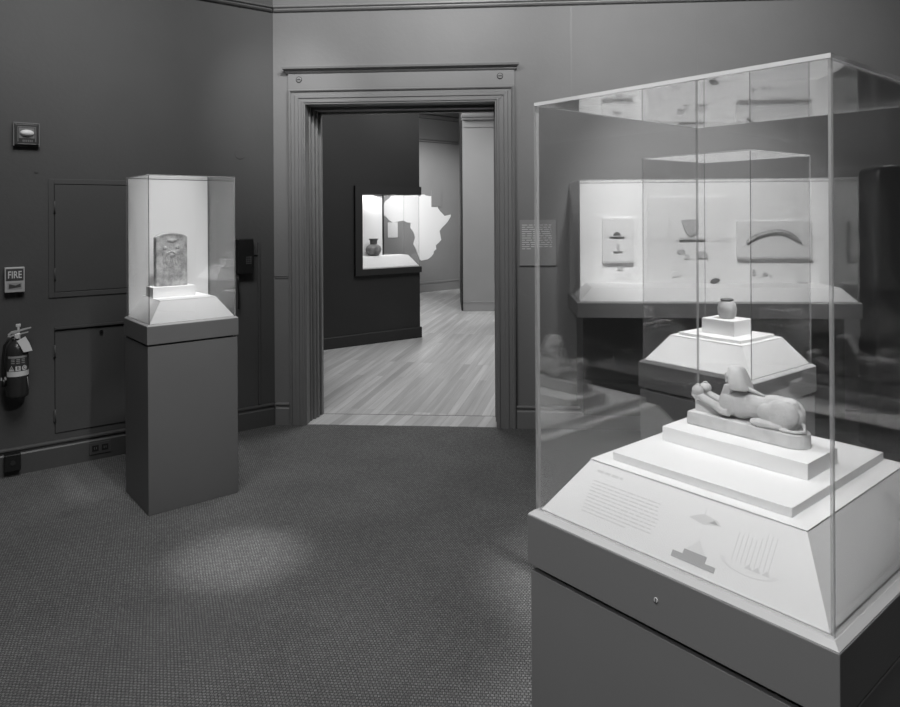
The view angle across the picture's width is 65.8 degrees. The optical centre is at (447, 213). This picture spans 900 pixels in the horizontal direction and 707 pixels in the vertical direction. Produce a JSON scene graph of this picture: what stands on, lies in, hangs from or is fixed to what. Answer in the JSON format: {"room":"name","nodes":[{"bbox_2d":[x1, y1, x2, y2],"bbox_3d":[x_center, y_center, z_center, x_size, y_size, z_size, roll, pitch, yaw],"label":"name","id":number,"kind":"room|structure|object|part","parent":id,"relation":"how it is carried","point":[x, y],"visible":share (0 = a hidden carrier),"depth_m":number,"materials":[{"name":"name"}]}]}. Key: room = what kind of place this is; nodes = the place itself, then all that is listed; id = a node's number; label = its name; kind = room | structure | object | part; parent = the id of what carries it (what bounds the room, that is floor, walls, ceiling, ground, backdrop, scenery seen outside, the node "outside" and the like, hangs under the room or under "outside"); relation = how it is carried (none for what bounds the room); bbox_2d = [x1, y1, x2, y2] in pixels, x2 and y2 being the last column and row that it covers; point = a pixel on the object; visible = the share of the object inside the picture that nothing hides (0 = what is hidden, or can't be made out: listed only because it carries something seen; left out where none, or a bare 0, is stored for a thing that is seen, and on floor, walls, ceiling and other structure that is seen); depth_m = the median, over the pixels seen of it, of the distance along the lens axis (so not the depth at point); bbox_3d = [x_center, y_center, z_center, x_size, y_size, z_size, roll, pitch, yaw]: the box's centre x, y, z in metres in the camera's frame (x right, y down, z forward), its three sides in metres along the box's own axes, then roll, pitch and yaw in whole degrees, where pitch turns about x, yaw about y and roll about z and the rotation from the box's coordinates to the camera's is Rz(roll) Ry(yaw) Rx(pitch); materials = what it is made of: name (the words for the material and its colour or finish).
{"room":"museum","nodes":[
{"label":"museum","id":0,"kind":"room"},
{"bbox_2d":[0,0,274,449],"bbox_3d":[-3.154,-0.293,3.697,4.600,3.620,0.200,0,0,-36],"label":"wall","id":1,"kind":"structure","parent":0,"point":[115,89],"depth_m":4.40,"materials":[{"name":"grey paint"}]},
{"bbox_2d":[4,452,20,472],"bbox_3d":[-2.496,1.430,3.997,0.080,0.096,0.044,0,0,-36],"label":"box","id":2,"kind":"object","parent":1,"relation":"attached to","point":[12,461],"visible":1,"depth_m":3.98,"materials":[{"name":"black plastic"}]},
{"bbox_2d":[4,267,24,292],"bbox_3d":[-2.501,0.383,4.024,0.100,0.145,0.040,0,0,-36],"label":"sign","id":3,"kind":"object","parent":1,"relation":"attached to","point":[14,277],"visible":1,"depth_m":4.01,"materials":[{"name":"grey"}]},
{"bbox_3d":[-2.490,0.419,4.009,0.072,0.038,0.002,0,0,-36],"label":"window panel","id":4,"kind":"part","parent":3,"relation":"part of","materials":[{"name":"grey plastic"}]},
{"bbox_3d":[-2.491,0.354,4.009,0.086,0.068,0.002,0,0,-36],"label":"word panel","id":5,"kind":"part","parent":3,"relation":"part of","materials":[{"name":"black plastic"}]},
{"bbox_2d":[0,324,32,398],"bbox_3d":[-2.469,0.842,3.984,0.151,0.416,0.141,0,0,-36],"label":"fire extinguisher","id":6,"kind":"object","parent":1,"relation":"attached to","point":[15,381],"visible":1,"depth_m":3.94,"materials":[{"name":"grey metal"}]},
{"bbox_3d":[-2.452,0.677,3.990,0.115,0.040,0.022,0,0,-36],"label":"lever","id":7,"kind":"part","parent":6,"relation":"part of","materials":[{"name":"silver metal"}]},
{"bbox_2d":[13,122,39,146],"bbox_3d":[-2.448,-0.460,4.049,0.132,0.136,0.069,0,0,-36],"label":"fire alarm","id":8,"kind":"object","parent":1,"relation":"attached to","point":[25,134],"visible":1,"depth_m":4.04,"materials":[{"name":"grey plastic"}]},
{"bbox_2d":[48,179,128,297],"bbox_3d":[-2.086,0.147,4.346,0.704,0.710,0.016,0,0,-36],"label":"access panel","id":9,"kind":"object","parent":1,"relation":"attached to","point":[88,223],"visible":0.55,"depth_m":4.26,"materials":[{"name":"grey paint"}]},
{"bbox_2d":[53,325,125,433],"bbox_3d":[-2.083,1.008,4.341,0.652,0.614,0.020,0,0,-36],"label":"access panel","id":10,"kind":"object","parent":1,"relation":"attached to","point":[89,364],"visible":0.74,"depth_m":4.27,"materials":[{"name":"grey paint"}]},
{"bbox_2d":[55,321,123,329],"bbox_3d":[-2.083,0.685,4.342,0.640,0.012,0.020,0,0,-36],"label":"strip","id":11,"kind":"object","parent":1,"relation":"attached to","point":[119,322],"visible":0.64,"depth_m":4.26,"materials":[{"name":"grey paint"}]},
{"bbox_2d":[89,440,110,454],"bbox_3d":[-2.135,1.441,4.284,0.120,0.072,0.008,0,0,-36],"label":"wall outlet","id":12,"kind":"object","parent":1,"relation":"attached to","point":[102,446],"visible":1,"depth_m":4.28,"materials":[{"name":"grey plastic"}]},
{"bbox_2d":[92,445,98,451],"bbox_3d":[-2.156,1.441,4.266,0.036,0.036,0.003,0,0,-36],"label":"socket","id":13,"kind":"object","parent":12,"relation":"attached to","point":[95,448],"depth_m":4.26,"materials":[{"name":"grey plastic"}]},
{"bbox_2d":[102,443,107,449],"bbox_3d":[-2.113,1.441,4.298,0.036,0.036,0.003,0,0,-36],"label":"socket","id":14,"kind":"object","parent":12,"relation":"attached to","point":[104,445],"depth_m":4.30,"materials":[{"name":"grey plastic"}]},
{"bbox_2d":[0,402,274,477],"bbox_3d":[-3.075,1.438,3.609,4.568,0.157,0.028,0,0,-36],"label":"baseboard","id":15,"kind":"structure","parent":1,"relation":"attached to","point":[72,450],"depth_m":4.22,"materials":[{"name":"grey paint"}]},
{"bbox_2d":[199,0,272,12],"bbox_3d":[-3.087,-1.447,3.605,4.568,0.052,0.035,0,0,-36],"label":"trim","id":16,"kind":"structure","parent":1,"relation":"attached to","point":[235,3],"depth_m":4.84,"materials":[{"name":"grey paint"}]},
{"bbox_2d":[235,239,253,308],"bbox_3d":[-1.401,0.417,4.819,0.112,0.481,0.061,0,0,-36],"label":"wall phone","id":17,"kind":"object","parent":1,"relation":"attached to","point":[244,248],"visible":1,"depth_m":4.79,"materials":[{"name":"black plastic"}]},
{"bbox_3d":[-1.436,0.538,4.794,0.019,0.240,0.011,0,0,-36],"label":"cord","id":18,"kind":"part","parent":17,"relation":"part of","materials":[{"name":"black plastic"}]},
{"bbox_2d":[322,114,419,337],"bbox_3d":[-2.217,-0.298,7.291,4.390,3.620,0.360,0,0,-36],"label":"wall","id":19,"kind":"structure","parent":0,"point":[363,149],"depth_m":7.96,"materials":[{"name":"grey paint"}]},
{"bbox_2d":[323,326,421,349],"bbox_3d":[-2.050,1.446,7.172,4.305,0.130,0.023,0,0,-36],"label":"baseboard","id":20,"kind":"structure","parent":19,"relation":"attached to","point":[414,332],"depth_m":8.02,"materials":[{"name":"grey paint"}]},
{"bbox_2d":[354,185,421,275],"bbox_3d":[-0.784,0.197,8.301,0.901,1.030,0.380,0,0,-36],"label":"corner vitrine","id":21,"kind":"object","parent":19,"relation":"attached to","point":[368,209],"visible":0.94,"depth_m":8.24,"materials":[{"name":"grey paint"}]},
{"bbox_3d":[-0.988,0.212,8.360,0.458,0.862,0.045,0,0,-36],"label":"panel","id":22,"kind":"part","parent":21,"relation":"part of","materials":[{"name":"white"}]},
{"bbox_2d":[366,239,380,255],"bbox_3d":[-0.874,0.403,8.272,0.188,0.204,0.188,0,0,-36],"label":"clay jar","id":23,"kind":"object","parent":21,"relation":"on","point":[373,249],"visible":1,"depth_m":8.21,"materials":[{"name":"ceramic"}]},
{"bbox_3d":[-0.792,0.211,8.496,0.018,0.862,0.055,0,0,-36],"label":"post","id":24,"kind":"part","parent":21,"relation":"part of","materials":[{"name":"black plastic"}]},
{"bbox_2d":[384,113,458,281],"bbox_3d":[-1.425,-0.302,12.566,6.600,3.620,0.200,0,0,-41],"label":"wall","id":25,"kind":"structure","parent":0,"point":[438,162],"depth_m":13.57,"materials":[{"name":"grey paint"}]},
{"bbox_2d":[388,222,397,237],"bbox_3d":[-0.998,0.305,12.796,0.220,0.280,0.008,0,0,-41],"label":"wall label","id":26,"kind":"object","parent":25,"relation":"attached to","point":[392,226],"visible":1,"depth_m":12.79,"materials":[{"name":"white paper"}]},
{"bbox_2d":[384,195,450,260],"bbox_3d":[-0.548,0.226,13.200,1.660,1.347,0.004,0,0,-41],"label":"map","id":27,"kind":"object","parent":25,"relation":"attached to","point":[426,221],"visible":0.8,"depth_m":13.24,"materials":[{"name":"white paint"}]},
{"bbox_2d":[419,113,458,121],"bbox_3d":[-1.734,-1.960,12.036,5.450,0.300,0.200,0,0,-41],"label":"trim","id":28,"kind":"structure","parent":25,"relation":"attached to","point":[436,114],"depth_m":13.50,"materials":[{"name":"grey paint"}]},
{"bbox_2d":[419,138,458,143],"bbox_3d":[-1.780,-1.393,12.107,5.470,0.055,0.030,0,0,-41],"label":"trim","id":29,"kind":"structure","parent":25,"relation":"attached to","point":[419,138],"depth_m":13.52,"materials":[{"name":"grey paint"}]},
{"bbox_2d":[420,279,459,292],"bbox_3d":[-1.764,1.415,12.107,5.470,0.190,0.030,0,0,-41],"label":"baseboard","id":30,"kind":"structure","parent":25,"relation":"attached to","point":[455,283],"depth_m":13.52,"materials":[{"name":"grey paint"}]},
{"bbox_2d":[0,289,899,706],"bbox_3d":[0.108,1.524,6.000,10.092,0.050,18.800,0,0,0],"label":"floor","id":31,"kind":"structure","parent":0,"point":[346,565],"depth_m":3.01,"materials":[{"name":"carpet"}]},
{"bbox_2d":[124,174,237,515],"bbox_3d":[-1.440,0.656,3.767,0.472,1.703,0.414,0,0,-40],"label":"display case","id":32,"kind":"object","parent":31,"relation":"on","point":[181,354],"visible":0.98,"depth_m":3.65,"materials":[{"name":"grey paint"}]},
{"bbox_3d":[-1.614,0.184,3.626,0.004,0.748,0.391,0,0,-40],"label":"glass pane","id":33,"kind":"part","parent":32,"relation":"part of","materials":[{"name":"glass"}]},
{"bbox_3d":[-1.561,0.184,3.913,0.434,0.744,0.004,0,0,-40],"label":"panel","id":34,"kind":"part","parent":32,"relation":"part of","materials":[{"name":"white"}]},
{"bbox_2d":[146,283,194,297],"bbox_3d":[-1.513,0.423,3.811,0.225,0.055,0.120,0,0,-40],"label":"block","id":35,"kind":"object","parent":32,"relation":"on","point":[189,289],"visible":0.96,"depth_m":3.76,"materials":[{"name":"white"}]},
{"bbox_2d":[153,233,186,286],"bbox_3d":[-1.515,0.251,3.814,0.166,0.288,0.054,0,0,-39],"label":"carved stele","id":36,"kind":"object","parent":35,"relation":"on","point":[170,249],"visible":1,"depth_m":3.79,"materials":[{"name":"stone"}]},
{"bbox_3d":[-1.444,-0.193,3.767,0.449,0.004,0.391,0,0,-40],"label":"glass","id":37,"kind":"part","parent":32,"relation":"part of","materials":[{"name":"glass"}]},
{"bbox_2d":[308,414,495,426],"bbox_3d":[-0.315,1.503,5.048,1.343,0.006,0.260,0,0,4],"label":"threshold","id":38,"kind":"object","parent":31,"relation":"on","point":[325,419],"depth_m":5.04,"materials":[{"name":"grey wood"}]},
{"bbox_2d":[459,112,494,310],"bbox_3d":[1.918,-0.321,12.785,3.360,3.620,4.230,0,0,0],"label":"wall pier","id":39,"kind":"object","parent":31,"relation":"on","point":[477,142],"visible":0.07,"depth_m":10.67,"materials":[{"name":"grey paint"}]},
{"bbox_2d":[459,120,462,310],"bbox_3d":[0.227,0.034,11.300,0.024,2.930,1.200,0,0,0],"label":"trim","id":40,"kind":"structure","parent":39,"relation":"attached to","point":[460,128],"depth_m":10.70,"materials":[{"name":"grey paint"}]},
{"bbox_2d":[461,115,493,119],"bbox_3d":[1.902,-1.476,10.635,3.380,0.070,0.070,0,0,0],"label":"trim","id":41,"kind":"structure","parent":39,"relation":"attached to","point":[464,117],"depth_m":10.62,"materials":[{"name":"grey paint"}]},
{"bbox_2d":[464,126,493,126],"bbox_3d":[1.923,-1.338,10.664,3.340,0.015,0.012,0,0,0],"label":"trim","id":42,"kind":"structure","parent":39,"relation":"attached to","point":[464,126],"depth_m":10.66,"materials":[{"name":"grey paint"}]},
{"bbox_2d":[464,301,494,310],"bbox_3d":[1.933,1.414,10.657,3.350,0.150,0.026,0,0,0],"label":"baseboard","id":43,"kind":"object","parent":39,"relation":"attached to","point":[468,305],"visible":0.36,"depth_m":10.65,"materials":[{"name":"grey paint"}]},
{"bbox_2d":[528,53,899,706],"bbox_3d":[0.546,0.645,1.269,0.587,1.703,0.539,0,0,-40],"label":"display case","id":44,"kind":"object","parent":31,"relation":"on","point":[649,589],"visible":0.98,"depth_m":1.08,"materials":[{"name":"glass"}]},
{"bbox_3d":[0.380,0.174,1.465,0.549,0.746,0.006,0,0,-40],"label":"glass pane","id":45,"kind":"part","parent":44,"relation":"part of","materials":[{"name":"glass"}]},
{"bbox_3d":[0.542,-0.203,1.270,0.562,0.006,0.516,0,0,-40],"label":"glass","id":46,"kind":"part","parent":44,"relation":"part of","materials":[{"name":"glass"}]},
{"bbox_2d":[613,434,882,517],"bbox_3d":[0.551,0.444,1.275,0.371,0.015,0.323,0,0,-40],"label":"slab","id":47,"kind":"object","parent":44,"relation":"on","point":[780,493],"visible":0.69,"depth_m":1.18,"materials":[{"name":"white"}]},
{"bbox_2d":[663,417,836,480],"bbox_3d":[0.547,0.423,1.277,0.119,0.028,0.270,0,0,-40],"label":"block","id":48,"kind":"object","parent":47,"relation":"on","point":[807,464],"visible":0.86,"depth_m":1.22,"materials":[{"name":"white"}]},
{"bbox_2d":[687,365,810,449],"bbox_3d":[0.558,0.347,1.290,0.058,0.123,0.220,0,0,-40],"label":"figurine","id":49,"kind":"object","parent":48,"relation":"on","point":[776,420],"visible":1,"depth_m":1.27,"materials":[{"name":"stone"}]},
{"bbox_2d":[692,383,703,394],"bbox_3d":[0.488,0.343,1.353,0.023,0.023,0.023,0,0,0],"label":"jar","id":50,"kind":"object","parent":49,"relation":"on","point":[698,389],"depth_m":1.35,"materials":[{"name":"stone"}]},
{"bbox_2d":[700,381,711,392],"bbox_3d":[0.508,0.343,1.370,0.023,0.023,0.023,0,0,0],"label":"jar","id":51,"kind":"object","parent":49,"relation":"on","point":[706,387],"depth_m":1.36,"materials":[{"name":"stone"}]},
{"bbox_3d":[0.757,0.172,1.448,0.006,0.746,0.516,0,0,-40],"label":"glass pane","id":52,"kind":"part","parent":44,"relation":"part of","materials":[{"name":"clear glass"}]},
{"bbox_3d":[0.707,0.172,1.074,0.549,0.746,0.006,0,0,-40],"label":"glass pane","id":53,"kind":"part","parent":44,"relation":"part of","materials":[{"name":"glass"}]},
{"bbox_2d":[639,149,815,439],"bbox_3d":[1.023,0.643,2.552,0.434,1.703,0.447,0,0,-37],"label":"display case","id":54,"kind":"object","parent":31,"relation":"on","point":[668,375],"visible":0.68,"depth_m":2.46,"materials":[{"name":"grey paint"}]},
{"bbox_3d":[1.018,-0.207,2.552,0.411,0.004,0.424,0,0,-37],"label":"glass","id":55,"kind":"part","parent":54,"relation":"part of","materials":[{"name":"glass"}]},
{"bbox_2d":[679,328,773,343],"bbox_3d":[1.023,0.444,2.554,0.225,0.011,0.245,0,0,-37],"label":"slab","id":56,"kind":"object","parent":54,"relation":"on","point":[756,336],"visible":0.74,"depth_m":2.49,"materials":[{"name":"white"}]},
{"bbox_2d":[702,315,750,336],"bbox_3d":[1.025,0.411,2.553,0.118,0.054,0.128,0,0,-37],"label":"block","id":57,"kind":"object","parent":56,"relation":"on","point":[737,326],"visible":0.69,"depth_m":2.51,"materials":[{"name":"white"}]},
{"bbox_2d":[717,298,736,318],"bbox_3d":[1.026,0.349,2.550,0.067,0.071,0.067,0,0,-37],"label":"jar","id":58,"kind":"object","parent":57,"relation":"on","point":[727,309],"visible":1,"depth_m":2.53,"materials":[{"name":"grey ceramic"}]},
{"bbox_3d":[0.859,0.170,2.428,0.004,0.748,0.424,0,0,-37],"label":"glass pane","id":59,"kind":"part","parent":54,"relation":"part of","materials":[{"name":"clear glass"}]},
{"bbox_2d":[857,165,899,452],"bbox_3d":[3.159,0.584,4.378,1.010,1.776,0.250,0,0,4],"label":"panel","id":60,"kind":"object","parent":31,"relation":"on","point":[878,218],"visible":0.95,"depth_m":4.29,"materials":[{"name":"black plastic"}]},
{"bbox_2d":[273,0,899,427],"bbox_3d":[1.961,-0.321,4.895,6.400,3.620,0.270,0,0,4],"label":"wall","id":61,"kind":"structure","parent":0,"point":[609,47],"depth_m":4.82,"materials":[{"name":"grey paint"}]},
{"bbox_2d":[276,402,288,424],"bbox_3d":[-1.172,1.428,4.962,0.096,0.157,0.024,0,0,4],"label":"baseboard","id":62,"kind":"structure","parent":61,"relation":"attached to","point":[282,408],"depth_m":4.96,"materials":[{"name":"grey paint"}]},
{"bbox_2d":[281,61,518,428],"bbox_3d":[-0.318,0.228,5.022,1.672,2.548,0.346,0,0,4],"label":"door frame","id":63,"kind":"structure","parent":61,"relation":"in","point":[313,91],"depth_m":4.93,"materials":[{"name":"grey paint"}]},
{"bbox_3d":[-1.065,0.312,4.949,0.123,2.387,0.034,0,0,4],"label":"casing","id":64,"kind":"part","parent":63,"relation":"part of","materials":[{"name":"grey paint"}]},
{"bbox_3d":[-0.332,-0.832,4.899,1.606,0.106,0.034,0,0,4],"label":"head casing","id":65,"kind":"part","parent":63,"relation":"part of","materials":[{"name":"grey paint"}]},
{"bbox_3d":[0.408,0.304,4.849,0.136,2.387,0.034,0,0,4],"label":"casing","id":66,"kind":"part","parent":63,"relation":"part of","materials":[{"name":"grey paint"}]},
{"bbox_2d":[371,414,461,415],"bbox_3d":[-0.306,1.503,5.181,1.343,0.006,0.007,0,0,4],"label":"trim","id":67,"kind":"structure","parent":61,"relation":"attached to","point":[371,414],"depth_m":5.17,"materials":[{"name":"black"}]},
{"bbox_2d":[273,0,774,12],"bbox_3d":[1.940,-1.475,4.744,6.368,0.052,0.035,0,0,4],"label":"trim","id":68,"kind":"structure","parent":61,"relation":"attached to","point":[467,3],"depth_m":4.87,"materials":[{"name":"grey paint"}]},
{"bbox_2d":[519,220,555,265],"bbox_3d":[0.631,0.204,4.844,0.252,0.318,0.013,0,0,4],"label":"wall label","id":69,"kind":"object","parent":61,"relation":"attached to","point":[547,228],"visible":0.91,"depth_m":4.84,"materials":[{"name":"grey paper"}]},
{"bbox_2d":[571,59,571,167],"bbox_3d":[0.863,-0.847,4.834,0.004,1.185,0.001,0,0,4],"label":"trim","id":70,"kind":"structure","parent":61,"relation":"attached to","point":[571,59],"depth_m":4.83,"materials":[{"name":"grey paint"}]},
{"bbox_2d":[517,405,860,433],"bbox_3d":[2.810,1.406,4.691,4.658,0.157,0.027,0,0,4],"label":"baseboard","id":71,"kind":"structure","parent":61,"relation":"attached to","point":[551,417],"depth_m":4.81,"materials":[{"name":"grey paint"}]},
{"bbox_2d":[697,3,698,175],"bbox_3d":[1.721,-0.852,4.775,0.004,1.185,0.001,0,0,4],"label":"trim","id":72,"kind":"structure","parent":61,"relation":"attached to","point":[697,3],"depth_m":4.78,"materials":[{"name":"grey paint"}]},
{"bbox_2d":[568,177,862,418],"bbox_3d":[1.666,0.539,4.503,1.694,1.503,0.548,0,0,4],"label":"case","id":73,"kind":"object","parent":61,"relation":"attached to","point":[620,323],"visible":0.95,"depth_m":4.45,"materials":[{"name":"grey paint"}]},
{"bbox_3d":[0.835,0.171,4.569,0.006,0.746,0.529,0,0,4],"label":"glass pane","id":74,"kind":"part","parent":73,"relation":"part of","materials":[{"name":"clear glass"}]},
{"bbox_2d":[602,218,634,262],"bbox_3d":[1.138,0.180,4.630,0.207,0.295,0.030,0,0,4],"label":"board","id":75,"kind":"object","parent":73,"relation":"attached to","point":[624,226],"visible":1,"depth_m":4.63,"materials":[{"name":"white"}]},
{"bbox_2d":[647,197,725,282],"bbox_3d":[1.587,0.176,4.601,0.508,0.571,0.028,0,0,4],"label":"board","id":76,"kind":"object","parent":73,"relation":"attached to","point":[665,215],"depth_m":4.61,"materials":[{"name":"white"}]},
{"bbox_2d":[671,271,678,276],"bbox_3d":[1.508,0.402,4.605,0.049,0.036,0.010,0,0,4],"label":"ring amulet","id":77,"kind":"object","parent":76,"relation":"attached to","point":[675,273],"visible":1,"depth_m":4.60,"materials":[{"name":"white"}]},
{"bbox_2d":[677,249,684,253],"bbox_3d":[1.548,0.253,4.603,0.059,0.032,0.010,0,0,4],"label":"small artifact","id":78,"kind":"object","parent":76,"relation":"attached to","point":[680,251],"visible":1,"depth_m":4.60,"materials":[{"name":"grey ceramic"}]},
{"bbox_2d":[681,219,698,236],"bbox_3d":[1.605,0.097,4.598,0.114,0.120,0.012,0,0,4],"label":"sherd","id":79,"kind":"object","parent":76,"relation":"attached to","point":[689,225],"visible":0.9,"depth_m":4.59,"materials":[{"name":"grey ceramic"}]},
{"bbox_3d":[1.616,0.166,4.594,0.165,0.013,0.018,0,0,4],"label":"shelf strip","id":80,"kind":"part","parent":76,"relation":"part of","materials":[{"name":"grey"}]},
{"label":"strip","id":81,"kind":"object","parent":76,"relation":"attached to","visible":0},
{"bbox_2d":[699,251,706,255],"bbox_3d":[1.682,0.266,4.593,0.070,0.034,0.010,0,0,4],"label":"small artifact","id":82,"kind":"object","parent":81,"relation":"on","point":[701,253],"visible":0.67,"depth_m":4.59,"materials":[{"name":"grey ceramic"}]},
{"bbox_3d":[1.695,0.168,4.617,1.610,0.744,0.018,0,0,4],"label":"panel","id":83,"kind":"part","parent":73,"relation":"part of","materials":[{"name":"white paint"}]},
{"bbox_3d":[1.663,-0.209,4.509,1.670,0.006,0.535,0,0,4],"label":"glass","id":84,"kind":"part","parent":73,"relation":"part of","materials":[{"name":"clear glass"}]},
{"bbox_2d":[710,278,719,283],"bbox_3d":[1.756,0.444,4.559,0.064,0.037,0.044,0,0,4],"label":"scarab","id":85,"kind":"object","parent":73,"relation":"on","point":[715,280],"visible":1,"depth_m":4.54,"materials":[{"name":"stone"}]},
{"bbox_2d":[736,221,812,258],"bbox_3d":[2.143,0.172,4.562,0.476,0.246,0.030,0,0,4],"label":"board","id":86,"kind":"object","parent":73,"relation":"attached to","point":[773,246],"visible":1,"depth_m":4.56,"materials":[{"name":"white"}]},
{"bbox_2d":[746,229,801,244],"bbox_3d":[2.137,0.154,4.550,0.359,0.103,0.016,0,0,4],"label":"wand","id":87,"kind":"object","parent":86,"relation":"attached to","point":[782,232],"visible":1,"depth_m":4.55,"materials":[{"name":"grey"}]}
]}

